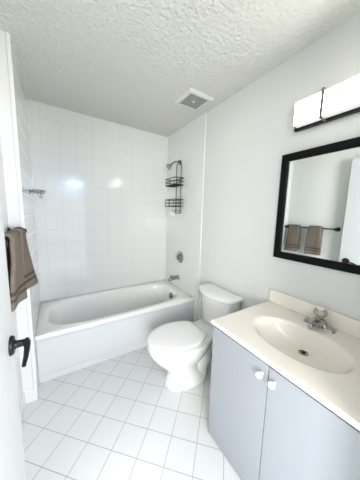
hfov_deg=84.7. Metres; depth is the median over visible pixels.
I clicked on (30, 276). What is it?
hand towel
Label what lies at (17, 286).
hand towel
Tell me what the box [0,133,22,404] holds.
wall
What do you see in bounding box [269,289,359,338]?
backsplash
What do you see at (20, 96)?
tile surround
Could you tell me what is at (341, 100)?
vanity light
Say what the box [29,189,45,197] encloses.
soap holder
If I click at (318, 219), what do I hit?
mirror
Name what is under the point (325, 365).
countertop
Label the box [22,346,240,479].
floor
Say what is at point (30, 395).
baseboard
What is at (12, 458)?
door
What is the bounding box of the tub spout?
[168,275,179,280]
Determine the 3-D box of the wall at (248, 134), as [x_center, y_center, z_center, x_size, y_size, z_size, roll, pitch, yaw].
[0.504,-0.041,1.845,0.120,2.425,2.675,-3,9,-32]
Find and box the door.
[0,192,30,479]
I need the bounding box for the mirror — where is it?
[273,137,359,274]
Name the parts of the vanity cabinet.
door, knob, knob, door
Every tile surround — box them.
[11,41,40,389]
[165,113,204,321]
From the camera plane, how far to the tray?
1.63 m
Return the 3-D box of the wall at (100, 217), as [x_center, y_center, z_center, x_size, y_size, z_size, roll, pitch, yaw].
[-0.857,-0.160,2.468,1.767,2.425,0.123,-3,9,-33]
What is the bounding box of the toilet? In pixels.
[147,283,243,391]
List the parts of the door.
handle, lever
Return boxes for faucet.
[303,307,335,333]
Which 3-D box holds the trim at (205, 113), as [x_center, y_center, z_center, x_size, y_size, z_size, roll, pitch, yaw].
[0.232,-0.090,2.165,0.020,2.425,0.018,-3,9,-32]
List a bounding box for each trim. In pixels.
[5,32,37,397]
[197,113,206,320]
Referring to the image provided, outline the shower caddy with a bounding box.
[165,160,183,212]
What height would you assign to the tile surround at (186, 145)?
2.425 m
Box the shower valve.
[175,251,182,262]
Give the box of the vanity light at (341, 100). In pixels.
[294,75,359,131]
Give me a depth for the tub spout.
2.55 m
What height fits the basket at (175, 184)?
0.090 m
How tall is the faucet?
0.114 m
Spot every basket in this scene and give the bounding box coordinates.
[165,199,182,206]
[166,177,183,186]
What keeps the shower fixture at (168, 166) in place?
attached to the tile surround at (186, 145)
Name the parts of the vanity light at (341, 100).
lamp shade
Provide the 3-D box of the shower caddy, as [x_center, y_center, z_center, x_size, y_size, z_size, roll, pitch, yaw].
[-0.070,-0.659,2.436,0.135,0.652,0.269,-3,9,-32]
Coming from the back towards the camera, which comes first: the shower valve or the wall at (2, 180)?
the shower valve
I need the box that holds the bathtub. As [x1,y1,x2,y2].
[35,279,194,383]
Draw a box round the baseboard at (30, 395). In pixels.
[20,387,37,422]
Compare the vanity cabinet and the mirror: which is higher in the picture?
the mirror
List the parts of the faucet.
spout, plate, knob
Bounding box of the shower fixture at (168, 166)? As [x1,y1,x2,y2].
[166,160,181,169]
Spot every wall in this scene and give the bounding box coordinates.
[0,30,32,390]
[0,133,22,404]
[27,99,167,301]
[198,13,359,346]
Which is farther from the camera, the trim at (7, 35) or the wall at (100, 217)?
the wall at (100, 217)
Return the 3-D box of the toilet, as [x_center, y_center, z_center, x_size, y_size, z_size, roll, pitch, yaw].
[0.090,0.831,1.710,0.790,0.716,0.442,-3,9,-32]
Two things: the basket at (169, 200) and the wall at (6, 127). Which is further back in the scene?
the basket at (169, 200)
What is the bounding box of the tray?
[31,189,45,193]
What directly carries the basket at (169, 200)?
on the shower caddy
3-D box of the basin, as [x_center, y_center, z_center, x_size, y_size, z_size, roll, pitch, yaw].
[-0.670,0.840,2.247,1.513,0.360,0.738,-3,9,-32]
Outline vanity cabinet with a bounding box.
[208,326,359,479]
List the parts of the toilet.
seat, lid, bowl, tank, tank lid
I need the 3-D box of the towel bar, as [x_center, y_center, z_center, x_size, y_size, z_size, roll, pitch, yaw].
[-0.885,-0.020,1.016,0.096,0.052,0.655,-3,9,-32]
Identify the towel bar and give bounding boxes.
[5,227,26,246]
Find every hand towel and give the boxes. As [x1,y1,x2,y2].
[4,230,27,311]
[11,227,37,289]
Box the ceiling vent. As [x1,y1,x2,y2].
[174,87,213,110]
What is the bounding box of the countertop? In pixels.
[211,289,359,430]
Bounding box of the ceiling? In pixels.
[0,0,359,136]
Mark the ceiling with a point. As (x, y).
(123, 62)
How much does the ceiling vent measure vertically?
0.024 m

